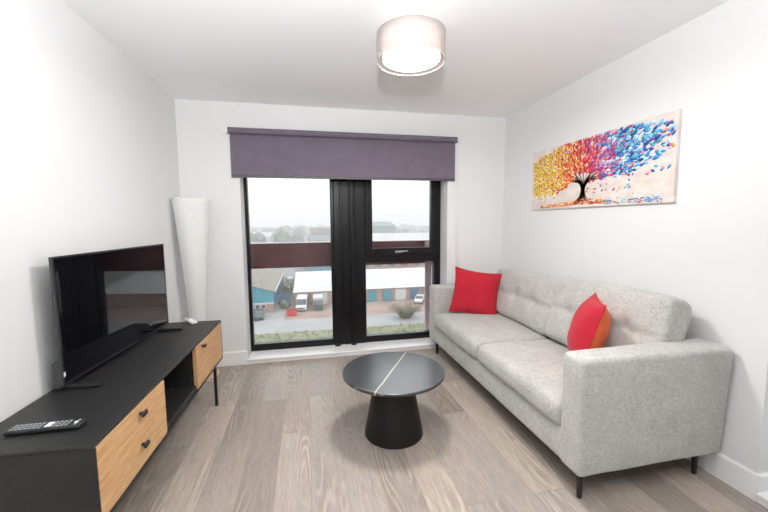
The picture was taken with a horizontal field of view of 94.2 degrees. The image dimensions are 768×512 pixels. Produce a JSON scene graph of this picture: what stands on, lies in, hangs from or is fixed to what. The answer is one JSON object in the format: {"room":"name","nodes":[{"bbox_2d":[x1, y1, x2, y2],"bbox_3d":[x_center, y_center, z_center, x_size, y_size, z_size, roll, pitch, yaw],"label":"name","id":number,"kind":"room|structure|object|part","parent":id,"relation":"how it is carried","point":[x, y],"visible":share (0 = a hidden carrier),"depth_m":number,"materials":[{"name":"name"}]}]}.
{"room":"living room","nodes":[
{"label":"living room","id":0,"kind":"room"},
{"bbox_2d":[0,0,187,421],"bbox_3d":[-1.385,0.136,0.108,0.500,2.400,6.200,-2,6,-12],"label":"wall","id":1,"kind":"structure","parent":0,"point":[89,150],"depth_m":1.68,"materials":[{"name":"white paint"}]},
{"bbox_2d":[175,99,505,357],"bbox_3d":[-0.361,-0.153,3.670,3.998,2.520,0.360,-2,6,-12],"label":"wall","id":2,"kind":"structure","parent":0,"point":[203,144],"depth_m":3.35,"materials":[{"name":"white paint"}]},
{"bbox_2d":[216,350,247,366],"bbox_3d":[-1.536,0.968,3.331,0.497,0.132,0.014,-2,6,-12],"label":"baseboard","id":3,"kind":"structure","parent":2,"relation":"attached to","point":[232,358],"depth_m":3.35,"materials":[{"name":"white"}]},
{"bbox_2d":[251,239,431,329],"bbox_3d":[-0.521,0.545,4.040,3.600,1.422,0.080,-2,6,-12],"label":"rail","id":4,"kind":"object","parent":2,"relation":"attached to","point":[270,254],"visible":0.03,"depth_m":3.91,"materials":[{"name":"red metal"}]},
{"bbox_3d":[-0.528,-0.022,3.996,3.600,0.265,0.040,-2,6,-12],"label":"rail panel","id":5,"kind":"part","parent":4,"relation":"part of","materials":[{"name":"red metal"}]},
{"bbox_3d":[0.523,0.526,4.237,0.075,1.405,0.030,-2,6,-12],"label":"rail post","id":6,"kind":"part","parent":4,"relation":"part of","materials":[{"name":"grey metal"}]},
{"bbox_2d":[243,178,440,350],"bbox_3d":[-0.368,-0.100,3.707,2.001,2.073,0.135,-2,6,-12],"label":"window","id":7,"kind":"structure","parent":2,"relation":"in","point":[352,248],"depth_m":3.71,"materials":[{"name":"black metal"}]},
{"bbox_2d":[225,126,459,265],"bbox_3d":[-0.312,-0.385,3.440,2.195,1.572,0.065,-2,6,-12],"label":"roller blind","id":8,"kind":"object","parent":7,"relation":"attached to","point":[254,152],"visible":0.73,"depth_m":3.38,"materials":[{"name":"grey"}]},
{"bbox_3d":[0.753,-0.391,3.662,0.032,1.524,0.005,4,7,41],"label":"pull chain","id":9,"kind":"part","parent":8,"relation":"part of","materials":[{"name":"white plastic"}]},
{"bbox_3d":[0.177,-0.562,3.770,0.766,1.095,0.055,-2,6,-12],"label":"sash","id":10,"kind":"part","parent":7,"relation":"part of","materials":[{"name":"black metal"}]},
{"bbox_3d":[0.185,-0.048,3.777,0.135,0.024,0.030,-2,6,-12],"label":"handle","id":11,"kind":"part","parent":7,"relation":"part of","materials":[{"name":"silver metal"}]},
{"bbox_2d":[248,337,440,363],"bbox_3d":[-0.336,0.951,3.696,2.001,0.017,0.233,-2,6,-12],"label":"trim","id":12,"kind":"structure","parent":2,"relation":"attached to","point":[417,342],"depth_m":3.64,"materials":[{"name":"white"}]},
{"bbox_2d":[62,0,728,117],"bbox_3d":[0.298,-1.190,0.427,3.998,0.150,6.760,-2,6,-12],"label":"ceiling","id":13,"kind":"structure","parent":0,"point":[503,57],"depth_m":2.15,"materials":[{"name":"white paint"}]},
{"bbox_2d":[377,13,445,75],"bbox_3d":[0.148,-1.157,1.939,0.371,0.198,0.371,-2,6,-12],"label":"ceiling light","id":14,"kind":"object","parent":13,"relation":"attached to","point":[407,44],"visible":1,"depth_m":1.82,"materials":[{"name":"white fabric"}]},
{"bbox_3d":[0.148,-1.132,1.941,0.314,0.126,0.314,-2,6,-12],"label":"lamp shade","id":15,"kind":"part","parent":14,"relation":"part of","materials":[{"name":"white fabric"}]},
{"bbox_2d":[383,46,439,71],"bbox_3d":[0.148,-1.069,1.948,0.310,0.006,0.310,-2,6,-12],"label":"diffuser","id":16,"kind":"object","parent":14,"relation":"attached to","point":[395,58],"depth_m":1.92,"materials":[{"name":"white plastic"}]},
{"bbox_2d":[112,348,767,511],"bbox_3d":[0.180,1.355,0.456,3.638,0.120,6.400,-2,6,-12],"label":"floor","id":17,"kind":"structure","parent":0,"point":[281,436],"depth_m":1.98,"materials":[{"name":"brown wood"}]},
{"bbox_2d":[0,320,222,511],"bbox_3d":[-1.275,0.859,1.910,0.452,0.615,1.525,-1,6,-10],"label":"tv stand","id":18,"kind":"object","parent":17,"relation":"on","point":[145,389],"visible":0.98,"depth_m":1.38,"materials":[{"name":"black laminate"}]},
{"bbox_2d":[3,419,86,435],"bbox_3d":[-1.188,0.602,1.254,0.230,0.020,0.046,-1,6,-10],"label":"remote control","id":19,"kind":"object","parent":18,"relation":"on","point":[44,427],"visible":1,"depth_m":1.24,"materials":[{"name":"black plastic"}]},
{"bbox_2d":[48,244,182,389],"bbox_3d":[-1.406,0.250,1.994,0.175,0.582,0.957,-1,6,-7],"label":"television","id":20,"kind":"object","parent":18,"relation":"on","point":[106,302],"visible":1,"depth_m":1.80,"materials":[{"name":"black plastic"},{"name":"glass"}]},
{"bbox_3d":[-1.004,0.673,1.433,0.023,0.128,0.519,-1,6,-10],"label":"drawer","id":21,"kind":"part","parent":18,"relation":"part of","materials":[{"name":"brown wood"}]},
{"bbox_3d":[-1.002,0.803,1.446,0.023,0.128,0.519,-1,6,-10],"label":"drawer","id":22,"kind":"part","parent":18,"relation":"part of","materials":[{"name":"brown wood"}]},
{"bbox_3d":[-0.985,0.643,1.458,0.027,0.020,0.038,-1,6,-10],"label":"knob","id":23,"kind":"part","parent":18,"relation":"part of","materials":[{"name":"black metal"}]},
{"bbox_3d":[-0.984,0.775,1.471,0.027,0.020,0.038,-1,6,-10],"label":"knob","id":24,"kind":"part","parent":18,"relation":"part of","materials":[{"name":"black metal"}]},
{"bbox_3d":[-1.305,0.698,1.889,0.393,0.266,1.501,-1,6,-10],"label":"panel","id":25,"kind":"part","parent":18,"relation":"part of","materials":[{"name":"black wood"}]},
{"bbox_2d":[165,386,195,429],"bbox_3d":[-1.279,0.816,1.891,0.392,0.030,0.428,-1,6,-10],"label":"shelf","id":26,"kind":"object","parent":18,"relation":"attached to","point":[177,398],"depth_m":1.97,"materials":[{"name":"black laminate"}]},
{"bbox_2d":[184,317,197,323],"bbox_3d":[-1.420,0.474,2.620,0.170,0.016,0.042,5,8,44],"label":"remote control","id":27,"kind":"object","parent":18,"relation":"on","point":[190,320],"visible":1,"depth_m":2.60,"materials":[{"name":"white plastic"}]},
{"bbox_3d":[-1.176,0.647,2.397,0.023,0.257,0.538,-1,6,-10],"label":"door","id":28,"kind":"part","parent":18,"relation":"part of","materials":[{"name":"brown wood"}]},
{"bbox_3d":[-1.231,0.937,2.611,0.018,0.325,0.018,-1,6,-10],"label":"leg","id":29,"kind":"part","parent":18,"relation":"part of","materials":[{"name":"black metal"}]},
{"bbox_2d":[171,197,219,381],"bbox_3d":[-1.596,0.287,3.051,0.303,1.540,0.295,0,5,3],"label":"floor lamp","id":30,"kind":"object","parent":17,"relation":"on","point":[192,215],"visible":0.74,"depth_m":2.94,"materials":[{"name":"white fabric"}]},
{"bbox_3d":[-1.602,0.208,3.042,0.288,1.380,0.288,-2,6,-12],"label":"lamp shade","id":31,"kind":"part","parent":30,"relation":"part of","materials":[{"name":"fabric"}]},
{"bbox_2d":[342,352,444,449],"bbox_3d":[0.060,0.918,2.257,0.636,0.410,0.636,-2,6,-12],"label":"coffee table","id":32,"kind":"object","parent":17,"relation":"on","point":[393,381],"visible":1,"depth_m":2.14,"materials":[{"name":"black"}]},
{"bbox_2d":[430,268,732,498],"bbox_3d":[1.088,0.601,2.713,0.852,0.938,2.130,-2,6,-12],"label":"sofa","id":33,"kind":"object","parent":17,"relation":"on","point":[651,394],"visible":0.94,"depth_m":1.81,"materials":[{"name":"grey fabric"}]},
{"bbox_3d":[0.888,0.563,3.674,0.842,0.564,0.168,-2,6,-12],"label":"armrest","id":34,"kind":"part","parent":33,"relation":"part of","materials":[{"name":"grey fabric"}]},
{"bbox_2d":[449,266,501,314],"bbox_3d":[0.879,0.352,3.430,0.496,0.482,0.208,1,6,14],"label":"cushion","id":35,"kind":"object","parent":33,"relation":"on","point":[474,292],"visible":0.95,"depth_m":3.38,"materials":[{"name":"red fabric"}]},
{"bbox_2d":[435,312,546,359],"bbox_3d":[0.887,0.656,3.129,0.628,0.175,0.888,-2,6,-12],"label":"seat cushion","id":36,"kind":"object","parent":33,"relation":"on","point":[467,332],"depth_m":2.94,"materials":[{"name":"grey fabric"}]},
{"bbox_3d":[1.093,0.937,2.756,0.770,0.020,1.980,-2,6,-12],"label":"rail","id":37,"kind":"part","parent":33,"relation":"part of","materials":[{"name":"grey fabric"}]},
{"bbox_2d":[478,339,568,424],"bbox_3d":[1.073,0.736,2.261,0.628,0.178,0.870,-2,6,-12],"label":"seat cushion","id":38,"kind":"object","parent":33,"relation":"on","point":[531,370],"depth_m":2.19,"materials":[{"name":"grey fabric"}]},
{"bbox_2d":[496,268,559,336],"bbox_3d":[1.250,0.371,3.179,0.213,0.458,0.964,16,2,-13],"label":"cushion","id":39,"kind":"object","parent":33,"relation":"on","point":[525,300],"depth_m":2.99,"materials":[{"name":"grey fabric"}]},
{"bbox_3d":[0.944,1.106,1.722,0.033,0.122,0.033,-2,6,-12],"label":"leg","id":40,"kind":"part","parent":33,"relation":"part of","materials":[{"name":"black metal"}]},
{"bbox_2d":[567,292,610,350],"bbox_3d":[1.220,0.447,2.135,0.215,0.411,0.426,2,6,23],"label":"cushion","id":41,"kind":"object","parent":33,"relation":"on","point":[589,328],"visible":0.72,"depth_m":1.99,"materials":[{"name":"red fabric"}]},
{"bbox_2d":[546,277,691,347],"bbox_3d":[1.406,0.415,2.261,0.232,0.480,0.888,16,1,-12],"label":"cushion","id":42,"kind":"object","parent":33,"relation":"on","point":[637,316],"depth_m":2.03,"materials":[{"name":"grey fabric"}]},
{"bbox_3d":[1.297,0.737,1.768,0.842,0.575,0.178,-2,6,-12],"label":"armrest","id":43,"kind":"part","parent":33,"relation":"part of","materials":[{"name":"grey fabric"}]},
{"bbox_3d":[1.636,1.086,1.879,0.033,0.122,0.033,-2,6,-12],"label":"leg","id":44,"kind":"part","parent":33,"relation":"part of","materials":[{"name":"black metal"}]},
{"bbox_2d":[502,0,767,472],"bbox_3d":[2.104,0.096,0.854,0.360,2.520,6.200,-2,6,-12],"label":"wall","id":45,"kind":"structure","parent":0,"point":[707,249],"depth_m":1.93,"materials":[{"name":"white paint"}]},
{"bbox_2d":[532,109,681,209],"bbox_3d":[1.506,-0.620,2.635,0.029,0.511,1.307,-2,6,-12],"label":"painting","id":46,"kind":"object","parent":45,"relation":"attached to","point":[637,162],"visible":1,"depth_m":2.39,"materials":[{"name":"fabric"}]},
{"bbox_2d":[686,452,760,501],"bbox_3d":[1.523,0.993,2.809,0.014,0.132,2.314,-2,6,-12],"label":"baseboard","id":47,"kind":"structure","parent":45,"relation":"attached to","point":[744,480],"depth_m":1.78,"materials":[{"name":"white"}]},
{"bbox_2d":[753,490,767,502],"bbox_3d":[1.939,1.153,1.380,0.233,0.017,0.698,-2,6,-12],"label":"trim","id":48,"kind":"structure","parent":45,"relation":"attached to","point":[763,495],"depth_m":1.67,"materials":[{"name":"white"}]},
{"bbox_2d":[757,471,767,491],"bbox_3d":[1.869,1.095,1.712,0.200,0.132,0.014,-2,6,-12],"label":"baseboard","id":49,"kind":"structure","parent":45,"relation":"attached to","point":[764,475],"depth_m":1.69,"materials":[{"name":"white"}]},
{"bbox_2d":[757,497,767,508],"bbox_3d":[1.839,1.180,1.361,0.008,0.029,0.698,-2,6,-12],"label":"trim","id":50,"kind":"structure","parent":45,"relation":"attached to","point":[760,501],"depth_m":1.67,"materials":[{"name":"white"}]},
{"label":"outside","id":51,"kind":"structure","parent":0,"visible":0},
{"bbox_2d":[250,229,425,300],"bbox_3d":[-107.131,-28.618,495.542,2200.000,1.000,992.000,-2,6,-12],"label":"ground","id":52,"kind":"structure","parent":51,"point":[297,269],"depth_m":129.10,"materials":[{"name":"grey"}]},
{"bbox_2d":[250,232,260,242],"bbox_3d":[-70.168,-5.963,184.141,11.391,12.735,14.264,1,6,19],"label":"tree","id":53,"kind":"object","parent":52,"relation":"on","point":[253,237],"visible":0.2,"depth_m":181.68,"materials":[{"name":"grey plant"}]},
{"bbox_2d":[256,232,266,242],"bbox_3d":[-78.585,-8.965,219.779,12.578,12.041,12.730,3,7,34],"label":"tree","id":54,"kind":"object","parent":52,"relation":"on","point":[259,235],"visible":0.3,"depth_m":219.01,"materials":[{"name":"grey plant"}]},
{"bbox_2d":[252,232,272,242],"bbox_3d":[-103.592,-14.328,288.106,30.800,10.000,16.800,-2,6,-18],"label":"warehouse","id":55,"kind":"structure","parent":52,"relation":"on","point":[268,235],"depth_m":286.31,"materials":[{"name":"grey"}]},
{"bbox_2d":[252,268,284,312],"bbox_3d":[-38.575,5.700,80.046,29.850,8.700,29.800,-2,6,-12],"label":"workshop","id":56,"kind":"structure","parent":52,"relation":"on","point":[267,283],"depth_m":71.89,"materials":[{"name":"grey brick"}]},
{"bbox_2d":[272,227,286,235],"bbox_3d":[-75.686,-13.704,258.242,12.039,14.132,11.769,1,6,20],"label":"tree","id":57,"kind":"object","parent":52,"relation":"on","point":[274,233],"visible":0.22,"depth_m":255.99,"materials":[{"name":"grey plant"}]},
{"bbox_2d":[272,230,292,241],"bbox_3d":[-51.080,-6.446,181.993,12.330,13.792,12.479,2,6,27],"label":"tree","id":58,"kind":"object","parent":52,"relation":"on","point":[281,236],"visible":0.5,"depth_m":176.84,"materials":[{"name":"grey plant"}]},
{"bbox_2d":[276,267,294,276],"bbox_3d":[-38.946,2.661,120.767,14.800,7.000,18.800,-3,6,-23],"label":"warehouse","id":59,"kind":"structure","parent":52,"relation":"on","point":[289,272],"depth_m":114.79,"materials":[{"name":"grey"}]},
{"bbox_2d":[282,281,292,294],"bbox_3d":[-22.313,7.794,82.163,2.564,3.964,2.714,-2,6,-12],"label":"tree","id":60,"kind":"object","parent":52,"relation":"on","point":[286,287],"visible":0.92,"depth_m":81.41,"materials":[{"name":"green plant"}]},
{"bbox_2d":[284,225,293,231],"bbox_3d":[-121.017,-32.219,453.198,12.941,14.602,13.238,-1,6,-9],"label":"tree","id":61,"kind":"object","parent":52,"relation":"on","point":[286,228],"visible":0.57,"depth_m":449.16,"materials":[{"name":"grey plant"}]},
{"bbox_2d":[286,277,294,288],"bbox_3d":[-24.765,7.024,94.438,2.300,3.100,2.300,-2,6,-12],"label":"storage tank","id":62,"kind":"object","parent":52,"relation":"on","point":[291,280],"visible":0.6,"depth_m":93.55,"materials":[{"name":"grey"}]},
{"bbox_2d":[293,227,304,237],"bbox_3d":[-76.466,-19.116,317.844,11.734,13.552,11.594,-5,7,-39],"label":"tree","id":63,"kind":"object","parent":52,"relation":"on","point":[299,231],"visible":0.71,"depth_m":313.95,"materials":[{"name":"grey plant"}]},
{"bbox_2d":[293,235,304,241],"bbox_3d":[-55.458,-8.644,226.310,11.171,9.770,11.427,4,7,42],"label":"tree","id":64,"kind":"object","parent":52,"relation":"on","point":[296,238],"visible":0.45,"depth_m":222.79,"materials":[{"name":"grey plant"}]},
{"bbox_2d":[304,231,309,237],"bbox_3d":[-83.256,-24.199,398.122,15.126,8.370,9.537,-2,6,-19],"label":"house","id":65,"kind":"structure","parent":52,"relation":"on","point":[307,233],"depth_m":393.30,"materials":[{"name":"grey"}]},
{"bbox_2d":[304,266,330,270],"bbox_3d":[-21.479,1.689,134.702,16.800,6.000,10.800,-2,6,-18],"label":"warehouse","id":66,"kind":"structure","parent":52,"relation":"on","point":[322,267],"depth_m":129.10,"materials":[{"name":"teal"}]},
{"bbox_2d":[307,235,330,240],"bbox_3d":[-44.591,-10.003,245.506,14.399,8.548,8.240,-3,6,-26],"label":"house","id":67,"kind":"structure","parent":52,"relation":"on","point":[310,237],"depth_m":243.13,"materials":[{"name":"grey brick"}]},
{"bbox_2d":[309,227,330,240],"bbox_3d":[-47.665,-16.250,284.541,22.800,13.600,14.800,-2,6,-15],"label":"office block","id":68,"kind":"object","parent":52,"relation":"on","point":[313,230],"visible":0.43,"depth_m":276.86,"materials":[{"name":"grey brick"}]},
{"bbox_2d":[250,226,425,229],"bbox_3d":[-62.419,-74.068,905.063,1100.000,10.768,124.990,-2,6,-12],"label":"woodland","id":69,"kind":"object","parent":52,"relation":"on","point":[260,228],"visible":0.04,"depth_m":852.98,"materials":[{"name":"plant"}]},
{"bbox_2d":[255,323,424,342],"bbox_3d":[-12.122,12.243,53.505,400.000,0.700,7.149,-2,6,-12],"label":"grass","id":70,"kind":"structure","parent":52,"relation":"on","point":[306,334],"depth_m":55.90,"materials":[{"name":"green plant"}]},
{"bbox_2d":[372,222,395,232],"bbox_3d":[-9.621,-17.034,269.022,30.800,17.500,24.800,-2,6,-18],"label":"warehouse","id":71,"kind":"structure","parent":52,"relation":"on","point":[377,227],"depth_m":260.08,"materials":[{"name":"grey"}]},
{"bbox_2d":[366,263,424,268],"bbox_3d":[3.803,1.259,135.988,30.800,6.200,12.800,-2,6,-12],"label":"warehouse","id":72,"kind":"structure","parent":52,"relation":"on","point":[413,265],"depth_m":130.11,"materials":[{"name":"white metal"}]},
{"bbox_2d":[372,232,428,240],"bbox_3d":[5.976,-10.140,235.018,52.800,10.000,30.800,-2,6,-12],"label":"warehouse","id":73,"kind":"structure","parent":52,"relation":"on","point":[375,236],"depth_m":229.41,"materials":[{"name":"grey"}]},
{"bbox_2d":[398,228,408,232],"bbox_3d":[18.574,-21.413,346.639,11.752,11.091,14.716,-2,6,-18],"label":"tree","id":74,"kind":"object","parent":52,"relation":"on","point":[403,230],"visible":0.45,"depth_m":343.54,"materials":[{"name":"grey plant"}]},
{"bbox_2d":[388,299,423,318],"bbox_3d":[3.880,9.542,64.151,7.348,3.459,6.612,-5,7,-42],"label":"shrub","id":75,"kind":"object","parent":52,"relation":"on","point":[404,313],"visible":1,"depth_m":63.84,"materials":[{"name":"plant"}]},
{"bbox_2d":[408,229,416,232],"bbox_3d":[33.688,-28.206,431.791,12.718,8.042,8.387,-3,6,-24],"label":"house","id":76,"kind":"structure","parent":52,"relation":"on","point":[410,230],"depth_m":429.59,"materials":[{"name":"grey"}]},
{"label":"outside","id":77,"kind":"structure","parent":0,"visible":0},
{"bbox_2d":[277,299,424,319],"bbox_3d":[-11.254,10.580,73.281,130.000,0.230,16.500,-2,6,-12],"label":"ground","id":78,"kind":"structure","parent":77,"point":[373,307],"depth_m":70.86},
{"bbox_2d":[286,309,296,315],"bbox_3d":[-17.264,10.601,66.907,2.000,1.000,1.600,-2,6,-12],"label":"skip","id":79,"kind":"object","parent":78,"relation":"on","point":[290,312],"visible":1,"depth_m":66.20,"materials":[{"name":"red paint"}]},
{"bbox_2d":[295,294,307,310],"bbox_3d":[-16.507,9.380,71.839,2.120,2.442,5.490,-1,6,-9],"label":"van","id":80,"kind":"object","parent":78,"relation":"on","point":[302,299],"visible":0.91,"depth_m":70.07,"materials":[{"name":"grey paint"}]},
{"bbox_2d":[313,294,322,309],"bbox_3d":[-13.401,9.377,72.395,1.920,2.292,5.307,-2,6,-12],"label":"truck","id":81,"kind":"object","parent":78,"relation":"on","point":[317,298],"visible":1,"depth_m":70.39,"materials":[{"name":"silver metal"}]},
{"bbox_2d":[293,267,424,305],"bbox_3d":[6.946,5.780,92.407,58.200,5.450,25.400,-2,6,-12],"label":"workshop","id":82,"kind":"structure","parent":78,"relation":"on","point":[393,283],"depth_m":80.18,"materials":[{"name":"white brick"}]},
{"bbox_3d":[-13.341,9.052,75.678,2.600,2.450,0.080,-2,6,-12],"label":"door","id":83,"kind":"part","parent":82,"relation":"part of","materials":[{"name":"grey metal"}]},
{"bbox_3d":[-2.536,8.745,77.972,1.900,2.450,0.080,-2,6,-12],"label":"door","id":84,"kind":"part","parent":82,"relation":"part of","materials":[{"name":"teal metal"}]},
{"bbox_3d":[0.789,8.650,78.678,1.900,2.450,0.080,-2,6,-12],"label":"door","id":85,"kind":"part","parent":82,"relation":"part of","materials":[{"name":"teal metal"}]},
{"bbox_3d":[3.674,8.568,79.291,2.400,2.450,0.080,-2,6,-12],"label":"door","id":86,"kind":"part","parent":82,"relation":"part of","materials":[{"name":"grey metal"}]},
{"bbox_3d":[6.754,8.480,79.945,1.900,2.450,0.080,-2,6,-12],"label":"door","id":87,"kind":"part","parent":82,"relation":"part of","materials":[{"name":"blue metal"}]},
{"bbox_2d":[414,294,424,303],"bbox_3d":[7.761,9.193,76.982,1.770,1.442,4.300,1,6,17],"label":"car","id":88,"kind":"object","parent":78,"relation":"on","point":[419,298],"visible":0.92,"depth_m":75.95,"materials":[{"name":"grey paint"}]},
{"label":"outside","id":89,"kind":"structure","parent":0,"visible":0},
{"bbox_2d":[254,311,424,334],"bbox_3d":[-13.642,11.802,60.608,400.000,0.250,7.400,-2,6,-12],"label":"ground","id":90,"kind":"structure","parent":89,"point":[281,326],"depth_m":61.44,"materials":[{"name":"grey asphalt"}]},
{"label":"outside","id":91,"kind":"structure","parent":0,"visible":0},
{"bbox_2d":[254,304,285,321],"bbox_3d":[-24.438,11.074,69.210,10.500,0.235,14.000,-2,6,-12],"label":"ground","id":92,"kind":"structure","parent":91,"point":[278,314],"depth_m":66.83,"materials":[{"name":"grey asphalt"}]},
{"bbox_2d":[253,308,263,319],"bbox_3d":[-22.888,10.591,64.978,1.770,1.442,4.300,-2,6,-18],"label":"car","id":93,"kind":"object","parent":92,"relation":"on","point":[258,313],"visible":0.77,"depth_m":63.99,"materials":[{"name":"silver metal"}]},
{"bbox_2d":[278,293,289,304],"bbox_3d":[-21.270,9.166,75.951,2.400,2.300,0.150,-2,6,-12],"label":"fence","id":94,"kind":"object","parent":92,"relation":"on","point":[286,297],"visible":0.86,"depth_m":75.84,"materials":[{"name":"blue metal"}]},
{"bbox_2d":[279,300,290,308],"bbox_3d":[-20.112,9.897,72.324,2.218,1.950,2.234,-2,6,-12],"label":"shrub","id":95,"kind":"object","parent":92,"relation":"on","point":[284,304],"visible":1,"depth_m":71.75,"materials":[{"name":"green plant"}]}
]}

